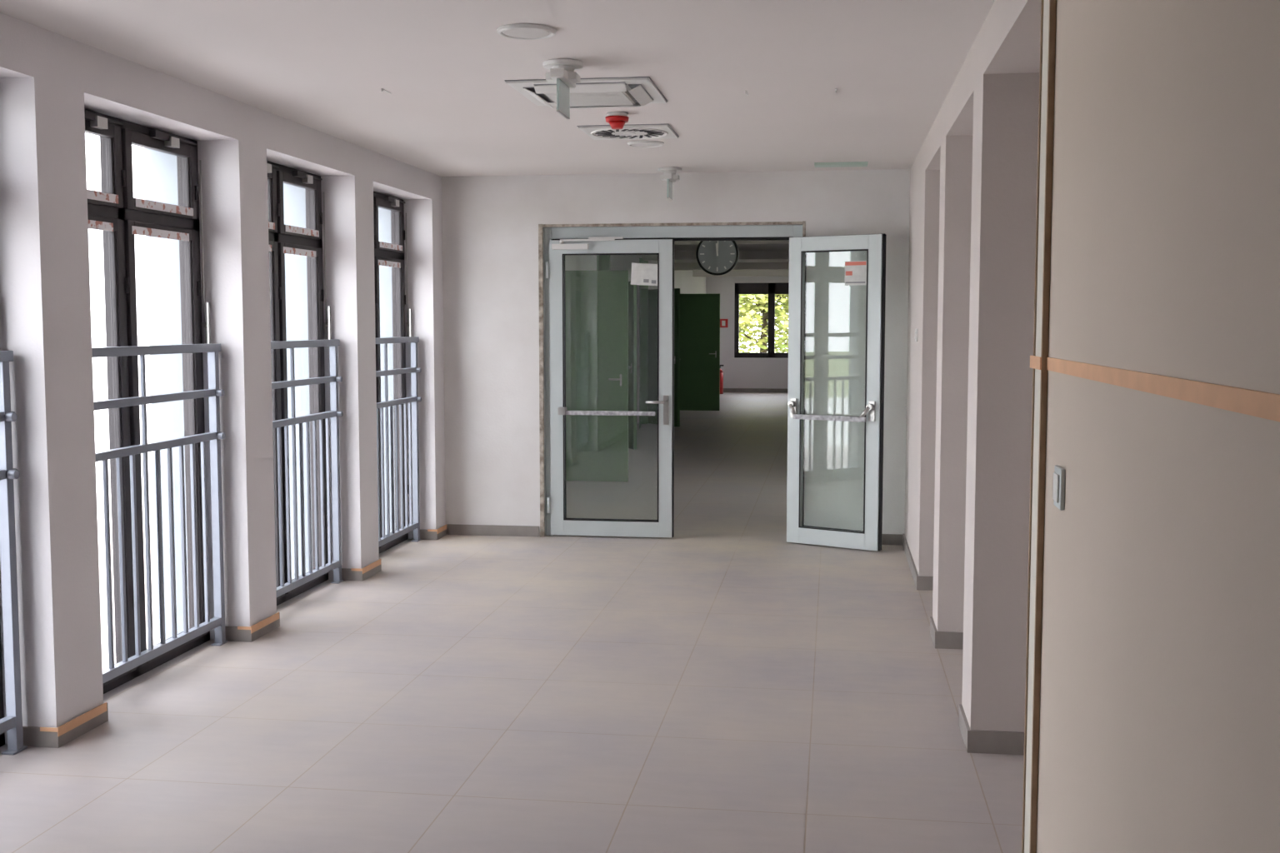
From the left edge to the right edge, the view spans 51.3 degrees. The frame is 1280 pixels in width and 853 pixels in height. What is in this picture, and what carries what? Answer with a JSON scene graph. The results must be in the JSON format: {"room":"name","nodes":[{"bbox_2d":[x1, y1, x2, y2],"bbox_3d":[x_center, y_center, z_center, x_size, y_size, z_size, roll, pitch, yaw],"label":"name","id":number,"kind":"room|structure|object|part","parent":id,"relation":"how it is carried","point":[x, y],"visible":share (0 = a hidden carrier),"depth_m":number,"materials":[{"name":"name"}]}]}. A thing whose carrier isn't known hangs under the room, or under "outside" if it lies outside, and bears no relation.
{"room":"school corridor","nodes":[
{"label":"school corridor","id":0,"kind":"room"},
{"bbox_2d":[0,12,445,744],"bbox_3d":[-2.717,0.013,3.233,0.460,2.710,14.000,1,5,8],"label":"wall","id":1,"kind":"structure","parent":0,"point":[48,79],"depth_m":6.24,"materials":[{"name":"white paint"}]},
{"bbox_2d":[0,620,4,746],"bbox_3d":[-2.578,0.021,4.358,0.075,2.519,1.378,1,5,8],"label":"frame","id":2,"kind":"object","parent":1,"relation":"attached to","point":[2,710],"visible":0.69,"depth_m":5.10,"materials":[{"name":"metal"}]},
{"bbox_2d":[84,109,209,694],"bbox_3d":[-2.333,-0.111,6.046,0.075,2.519,1.378,1,5,8],"label":"frame","id":3,"kind":"object","parent":1,"relation":"attached to","point":[92,209],"visible":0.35,"depth_m":6.11,"materials":[{"name":"metal"}]},
{"bbox_2d":[84,110,210,686],"bbox_3d":[-2.277,-0.124,6.057,0.081,2.454,1.298,1,5,8],"label":"sash","id":4,"kind":"object","parent":1,"relation":"attached to","point":[112,135],"depth_m":6.01,"materials":[{"name":"metal"}]},
{"bbox_2d":[86,189,193,241],"bbox_3d":[-2.277,0.025,6.046,0.002,2.108,1.183,1,5,8],"label":"stickers","id":5,"kind":"object","parent":4,"relation":"attached to","point":[94,195],"visible":0.6,"depth_m":6.10},
{"bbox_3d":[-2.244,-0.283,6.129,0.040,2.149,1.121,1,5,8],"label":"hardware","id":6,"kind":"part","parent":4,"relation":"part of","materials":[{"name":"black metal"}]},
{"bbox_2d":[22,524,447,748],"bbox_3d":[-2.558,1.318,3.407,0.195,0.081,13.788,1,5,8],"label":"baseboard","id":7,"kind":"structure","parent":1,"relation":"attached to","point":[34,737],"depth_m":5.41,"materials":[{"name":"tile"}]},
{"bbox_2d":[266,160,328,605],"bbox_3d":[-2.095,-0.239,7.689,0.075,2.519,1.288,1,5,8],"label":"frame","id":8,"kind":"object","parent":1,"relation":"attached to","point":[272,237],"visible":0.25,"depth_m":8.21,"materials":[{"name":"metal"}]},
{"bbox_2d":[266,161,330,599],"bbox_3d":[-2.039,-0.252,7.700,0.081,2.454,1.208,1,5,8],"label":"sash","id":9,"kind":"object","parent":1,"relation":"attached to","point":[275,183],"depth_m":7.68,"materials":[{"name":"metal"}]},
{"bbox_2d":[268,221,319,257],"bbox_3d":[-2.039,-0.103,7.689,0.002,2.108,1.093,1,5,8],"label":"stickers","id":10,"kind":"object","parent":9,"relation":"attached to","point":[271,225],"visible":0.54,"depth_m":7.83},
{"bbox_3d":[-2.008,-0.410,7.761,0.040,2.149,1.054,1,5,8],"label":"hardware","id":11,"kind":"part","parent":9,"relation":"part of","materials":[{"name":"black metal"}]},
{"bbox_2d":[373,191,408,554],"bbox_3d":[-1.864,-0.363,9.277,0.075,2.519,1.268,1,5,8],"label":"frame","id":12,"kind":"object","parent":1,"relation":"attached to","point":[377,252],"visible":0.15,"depth_m":9.79,"materials":[{"name":"metal"}]},
{"bbox_2d":[373,193,411,549],"bbox_3d":[-1.809,-0.377,9.288,0.081,2.454,1.188,1,5,8],"label":"sash","id":13,"kind":"object","parent":1,"relation":"attached to","point":[377,202],"depth_m":9.70,"materials":[{"name":"metal"}]},
{"bbox_2d":[378,241,402,268],"bbox_3d":[-1.808,-0.227,9.277,0.002,2.108,1.073,1,5,8],"label":"stickers","id":14,"kind":"object","parent":13,"relation":"attached to","point":[385,245],"visible":0.4,"depth_m":9.46},
{"bbox_3d":[-1.778,-0.534,9.347,0.040,2.149,1.038,1,5,8],"label":"hardware","id":15,"kind":"part","parent":13,"relation":"part of","materials":[{"name":"black metal"}]},
{"bbox_2d":[144,147,395,639],"bbox_3d":[-2.867,-0.146,3.343,0.208,3.010,14.200,1,5,8],"label":"wall","id":16,"kind":"structure","parent":0,"point":[161,170],"depth_m":6.80,"materials":[{"name":"white"}]},
{"bbox_2d":[86,181,705,527],"bbox_3d":[-1.599,-1.359,20.801,3.270,2.710,21.200,1,5,8],"label":"wall","id":17,"kind":"structure","parent":0,"point":[683,280],"depth_m":10.51,"materials":[{"name":"white paint"}]},
{"bbox_2d":[596,255,609,270],"bbox_3d":[-0.569,-1.023,17.206,0.222,2.600,0.950,1,5,8],"label":"door","id":18,"kind":"structure","parent":17,"relation":"in","point":[602,261],"depth_m":17.53,"materials":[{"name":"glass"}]},
{"bbox_2d":[628,281,638,449],"bbox_3d":[-0.221,-0.801,17.254,0.148,2.130,0.876,-2,5,-22],"label":"leaf","id":19,"kind":"object","parent":18,"relation":"attached to","point":[632,367],"visible":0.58,"depth_m":16.90,"materials":[{"name":"green laminate"}]},
{"bbox_2d":[639,257,648,428],"bbox_3d":[-0.043,-1.306,20.832,0.222,2.600,0.900,1,5,8],"label":"door","id":20,"kind":"structure","parent":17,"relation":"in","point":[643,289],"depth_m":21.21,"materials":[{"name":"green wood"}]},
{"bbox_2d":[647,288,679,426],"bbox_3d":[0.367,-1.085,20.888,0.148,2.130,0.876,-3,5,-32],"label":"leaf","id":21,"kind":"object","parent":20,"relation":"attached to","point":[652,293],"visible":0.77,"depth_m":21.02,"materials":[{"name":"green laminate"}]},
{"bbox_3d":[-1.163,-0.703,13.111,0.222,2.600,0.950,1,5,8],"label":"door","id":22,"kind":"structure","parent":17,"relation":"in","visible":0},
{"bbox_2d":[565,270,628,482],"bbox_3d":[-0.554,-0.507,13.489,0.876,2.130,0.148,1,5,8],"label":"leaf","id":23,"kind":"object","parent":22,"relation":"attached to","point":[597,302],"visible":0.73,"depth_m":13.45,"materials":[{"name":"green laminate"}]},
{"bbox_3d":[0.415,-1.553,23.990,0.222,2.600,0.900,1,5,8],"label":"door","id":24,"kind":"structure","parent":17,"relation":"in","visible":0},
{"bbox_2d":[680,293,719,410],"bbox_3d":[1.020,-1.355,24.343,0.876,2.130,0.148,1,5,8],"label":"leaf","id":25,"kind":"object","parent":24,"relation":"attached to","point":[699,313],"visible":0.72,"depth_m":24.31,"materials":[{"name":"green laminate"}]},
{"bbox_2d":[85,145,789,276],"bbox_3d":[1.463,-2.776,20.449,9.400,0.430,21.200,1,5,8],"label":"ceiling","id":26,"kind":"structure","parent":0,"point":[757,258],"depth_m":20.30,"materials":[{"name":"white paint"}]},
{"bbox_2d":[695,240,739,275],"bbox_3d":[0.742,-1.764,12.723,0.408,0.643,0.107,1,5,8],"label":"clock","id":27,"kind":"object","parent":26,"relation":"hanging from","point":[714,257],"visible":0.69,"depth_m":12.69,"materials":[{"name":"grey plastic"}]},
{"bbox_2d":[0,0,994,176],"bbox_3d":[-0.624,-1.471,2.915,4.660,0.300,14.200,1,5,8],"label":"ceiling","id":28,"kind":"structure","parent":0,"point":[450,109],"depth_m":5.73,"materials":[{"name":"paint"}]},
{"bbox_2d":[496,23,556,39],"bbox_3d":[-0.423,-1.474,4.983,0.224,0.016,0.224,1,5,8],"label":"recessed light","id":29,"kind":"object","parent":28,"relation":"in","point":[517,31],"visible":1,"depth_m":4.95,"materials":[{"name":"white plastic"}]},
{"bbox_2d":[542,58,583,119],"bbox_3d":[-0.323,-1.421,5.611,0.170,0.219,0.260,1,5,8],"label":"exit light","id":30,"kind":"object","parent":28,"relation":"attached to","point":[562,73],"visible":1,"depth_m":5.56,"materials":[{"name":"white plastic"}]},
{"bbox_2d":[505,76,668,109],"bbox_3d":[-0.237,-1.562,6.297,0.662,0.044,0.662,1,5,8],"label":"air conditioner cassette","id":31,"kind":"object","parent":28,"relation":"attached to","point":[631,92],"visible":0.94,"depth_m":6.15,"materials":[{"name":"white plastic"}]},
{"bbox_2d":[381,88,836,95],"bbox_3d":[-0.137,-1.579,6.319,2.145,0.014,0.183,0,4,0],"label":"stub","id":32,"kind":"object","parent":28,"relation":"attached to","point":[382,89],"visible":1,"depth_m":6.29,"materials":[{"name":"white plastic"}]},
{"bbox_2d":[605,111,629,129],"bbox_3d":[-0.120,-1.597,6.967,0.124,0.079,0.124,1,5,8],"label":"fire alarm","id":33,"kind":"object","parent":28,"relation":"attached to","point":[617,120],"visible":1,"depth_m":6.93,"materials":[{"name":"red plastic"}]},
{"bbox_2d":[576,124,679,139],"bbox_3d":[-0.060,-1.679,7.620,0.512,0.018,0.512,1,5,8],"label":"ceiling vent","id":34,"kind":"object","parent":28,"relation":"in","point":[632,132],"visible":0.98,"depth_m":7.57,"materials":[{"name":"white plastic"}]},
{"bbox_2d":[627,140,664,147],"bbox_3d":[0.034,-1.719,8.121,0.224,0.016,0.224,1,5,8],"label":"recessed light","id":35,"kind":"object","parent":28,"relation":"in","point":[635,143],"visible":1,"depth_m":8.08,"materials":[{"name":"white plastic"}]},
{"bbox_2d":[657,166,681,200],"bbox_3d":[0.211,-1.722,9.463,0.170,0.219,0.260,1,5,8],"label":"exit light","id":36,"kind":"object","parent":28,"relation":"attached to","point":[669,175],"visible":1,"depth_m":9.40,"materials":[{"name":"white plastic"}]},
{"bbox_2d":[0,392,1024,852],"bbox_3d":[0.447,0.657,13.668,9.400,0.200,35.400,1,5,8],"label":"floor","id":37,"kind":"structure","parent":0,"point":[722,684],"depth_m":5.54,"materials":[{"name":"tile"}]},
{"bbox_2d":[0,350,27,755],"bbox_3d":[-2.444,0.523,4.379,0.075,1.515,1.367,1,5,8],"label":"safety railing","id":38,"kind":"object","parent":37,"relation":"on","point":[12,723],"visible":1,"depth_m":4.99,"materials":[{"name":"grey metal"}]},
{"bbox_2d":[91,343,228,684],"bbox_3d":[-2.199,0.391,6.066,0.075,1.515,1.367,1,5,8],"label":"safety railing","id":39,"kind":"object","parent":37,"relation":"on","point":[213,392],"visible":0.75,"depth_m":6.16,"materials":[{"name":"grey metal"}]},
{"bbox_2d":[270,339,344,597],"bbox_3d":[-1.961,0.263,7.709,0.075,1.515,1.277,1,5,8],"label":"safety railing","id":40,"kind":"object","parent":37,"relation":"on","point":[336,565],"visible":0.75,"depth_m":7.88,"materials":[{"name":"grey metal"}]},
{"bbox_2d":[375,336,421,547],"bbox_3d":[-1.731,0.139,9.297,0.075,1.515,1.257,1,5,8],"label":"safety railing","id":41,"kind":"object","parent":37,"relation":"on","point":[413,370],"visible":0.66,"depth_m":9.53,"materials":[{"name":"grey metal"}]},
{"bbox_2d":[720,365,723,394],"bbox_3d":[1.802,-1.070,30.262,0.190,0.660,0.180,1,5,8],"label":"fire extinguisher","id":42,"kind":"object","parent":37,"relation":"on","point":[721,371],"visible":0.38,"depth_m":30.20,"materials":[{"name":"red metal"}]},
{"bbox_2d":[441,169,909,536],"bbox_3d":[0.377,-0.511,9.939,4.660,2.710,0.200,1,5,8],"label":"wall","id":43,"kind":"structure","parent":0,"point":[490,223],"depth_m":9.81,"materials":[{"name":"paint"}]},
{"bbox_2d":[538,220,805,536],"bbox_3d":[0.223,-0.326,9.881,1.975,2.350,0.026,1,5,8],"label":"trim","id":44,"kind":"structure","parent":43,"relation":"attached to","point":[541,227],"depth_m":9.96,"materials":[{"name":"grey metal"}]},
{"bbox_2d":[543,225,802,535],"bbox_3d":[0.236,-0.323,9.940,1.945,2.335,0.128,1,5,8],"label":"door","id":45,"kind":"structure","parent":43,"relation":"in","point":[735,232],"depth_m":9.90,"materials":[{"name":"grey metal"}]},
{"bbox_2d":[545,236,674,537],"bbox_3d":[-0.228,-0.287,9.960,0.958,2.238,0.134,1,5,8],"label":"door leaf","id":46,"kind":"structure","parent":45,"relation":"attached to","point":[663,527],"depth_m":9.96,"materials":[{"name":"grey metal"}]},
{"bbox_3d":[-0.249,-0.369,9.928,0.925,2.070,0.078,1,5,8],"label":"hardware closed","id":47,"kind":"part","parent":46,"relation":"part of","materials":[{"name":"clear glass"}]},
{"bbox_2d":[786,233,886,551],"bbox_3d":[1.376,-0.245,9.504,0.726,2.224,0.134,3,5,34],"label":"open door leaf","id":48,"kind":"structure","parent":45,"relation":"attached to","point":[870,539],"depth_m":9.45,"materials":[{"name":"grey metal"}]},
{"bbox_3d":[1.355,-0.117,9.490,0.658,0.145,0.070,3,5,34],"label":"hardware open","id":49,"kind":"part","parent":48,"relation":"part of","materials":[{"name":"silver metal"}]},
{"bbox_2d":[844,260,866,285],"bbox_3d":[1.516,-1.079,9.375,0.170,0.170,0.002,3,5,34],"label":"notice","id":50,"kind":"object","parent":48,"relation":"attached to","point":[855,272],"visible":1,"depth_m":9.38,"materials":[{"name":"paper"}]},
{"bbox_2d":[447,524,902,545],"bbox_3d":[0.220,0.807,9.957,3.421,0.080,0.012,1,5,8],"label":"baseboard","id":51,"kind":"structure","parent":43,"relation":"attached to","point":[452,529],"depth_m":10.13,"materials":[{"name":"tile"}]},
{"bbox_2d":[705,276,789,389],"bbox_3d":[2.230,-2.162,31.077,7.500,2.710,0.300,1,5,8],"label":"wall","id":52,"kind":"structure","parent":0,"point":[737,373],"depth_m":30.92,"materials":[{"name":"white paint"}]},
{"bbox_2d":[720,319,728,327],"bbox_3d":[1.940,-2.397,30.943,0.200,0.200,0.012,1,5,8],"label":"fire alarm","id":53,"kind":"object","parent":52,"relation":"attached to","point":[723,322],"visible":0.82,"depth_m":30.93,"materials":[{"name":"red plastic"}]},
{"bbox_2d":[723,388,787,392],"bbox_3d":[3.579,-0.829,30.828,4.130,0.090,0.012,1,5,8],"label":"baseboard","id":54,"kind":"structure","parent":52,"relation":"attached to","point":[725,390],"depth_m":30.96,"materials":[{"name":"tile"}]},
{"bbox_2d":[731,282,789,359],"bbox_3d":[2.946,-2.439,30.835,1.620,1.760,0.150,1,5,8],"label":"window","id":55,"kind":"structure","parent":52,"relation":"in","point":[771,289],"depth_m":30.84,"materials":[{"name":"metal"}]},
{"bbox_2d":[814,161,867,167],"bbox_3d":[1.379,-1.798,9.146,0.360,0.020,0.120,1,5,8],"label":"vent cover","id":56,"kind":"object","parent":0,"point":[843,163],"depth_m":9.10,"materials":[{"name":"white metal"}]},
{"bbox_2d":[904,0,1279,852],"bbox_3d":[1.296,0.059,2.654,0.750,2.710,14.000,1,5,8],"label":"wall","id":57,"kind":"structure","parent":0,"point":[1159,721],"depth_m":2.51,"materials":[{"name":"beige paint"}]},
{"bbox_2d":[915,329,918,341],"bbox_3d":[1.753,-0.580,8.457,0.016,0.080,0.080,1,5,8],"label":"light switch","id":58,"kind":"object","parent":57,"relation":"attached to","point":[917,330],"visible":1,"depth_m":8.42,"materials":[{"name":"white plastic"}]},
{"bbox_2d":[902,534,1024,755],"bbox_3d":[1.240,1.359,2.865,0.632,0.085,13.800,1,5,8],"label":"baseboard","id":59,"kind":"structure","parent":57,"relation":"attached to","point":[975,741],"depth_m":5.07,"materials":[{"name":"tile"}]},
{"bbox_2d":[1021,0,1056,852],"bbox_3d":[1.019,-0.001,3.412,0.015,2.710,0.175,1,5,8],"label":"trim","id":60,"kind":"structure","parent":57,"relation":"attached to","point":[1048,7],"depth_m":3.38,"materials":[{"name":"beige wood"}]},
{"bbox_2d":[1052,465,1065,510],"bbox_3d":[0.972,0.142,3.098,0.016,0.095,0.090,1,5,8],"label":"light switch","id":61,"kind":"object","parent":57,"relation":"attached to","point":[1058,491],"visible":1,"depth_m":3.07,"materials":[{"name":"white plastic"}]},
{"bbox_2d":[1030,355,1279,422],"bbox_3d":[0.793,-0.043,1.858,0.020,0.032,3.300,1,5,8],"label":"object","id":62,"kind":"object","parent":57,"relation":"attached to","point":[1251,402],"visible":1,"depth_m":2.05,"materials":[{"name":"orange wood"}]},
{"label":"outside","id":63,"kind":"structure","parent":0,"visible":0},
{"bbox_2d":[745,350,786,352],"bbox_3d":[3.577,0.042,24.821,120.000,0.290,130.000,1,5,8],"label":"ground","id":64,"kind":"structure","parent":63,"point":[752,351],"depth_m":87.01,"materials":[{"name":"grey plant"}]},
{"bbox_2d":[739,294,765,351],"bbox_3d":[1.284,-4.222,40.544,4.730,5.852,3.399,-1,5,-13],"label":"leafy tree","id":65,"kind":"object","parent":64,"relation":"on","point":[750,297],"visible":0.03,"depth_m":40.03,"materials":[{"name":"green plant"}]},
{"bbox_2d":[739,294,787,352],"bbox_3d":[3.675,-5.062,45.697,6.398,6.722,5.810,1,5,8],"label":"leafy tree","id":66,"kind":"object","parent":64,"relation":"on","point":[760,313],"visible":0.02,"depth_m":46.14,"materials":[{"name":"green plant"}]},
{"bbox_2d":[739,294,788,352],"bbox_3d":[3.892,-3.899,41.354,5.038,5.083,4.381,3,5,33],"label":"leafy tree","id":67,"kind":"object","parent":64,"relation":"on","point":[762,344],"visible":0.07,"depth_m":41.01,"materials":[{"name":"green plant"}]},
{"bbox_2d":[757,295,788,352],"bbox_3d":[5.957,-5.108,46.177,6.288,6.888,6.686,1,5,8],"label":"leafy tree","id":68,"kind":"object","parent":64,"relation":"on","point":[780,331],"visible":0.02,"depth_m":47.12,"materials":[{"name":"green plant"}]},
{"bbox_2d":[763,295,788,350],"bbox_3d":[6.137,-4.107,40.469,4.743,5.634,3.812,-1,5,-13],"label":"leafy tree","id":69,"kind":"object","parent":64,"relation":"on","point":[785,324],"visible":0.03,"depth_m":40.59,"materials":[{"name":"green plant"}]},
{"bbox_3d":[-0.215,-0.288,9.991,0.725,2.003,0.012,1,5,8],"label":"glass closed","id":70,"kind":"object","parent":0,"visible":0},
{"bbox_2d":[630,263,657,285],"bbox_3d":[0.038,-1.128,9.881,0.218,0.171,0.002,1,5,8],"label":"notice","id":71,"kind":"object","parent":70,"relation":"attached to","point":[642,273],"visible":1,"depth_m":9.88,"materials":[{"name":"paper"}]}
]}

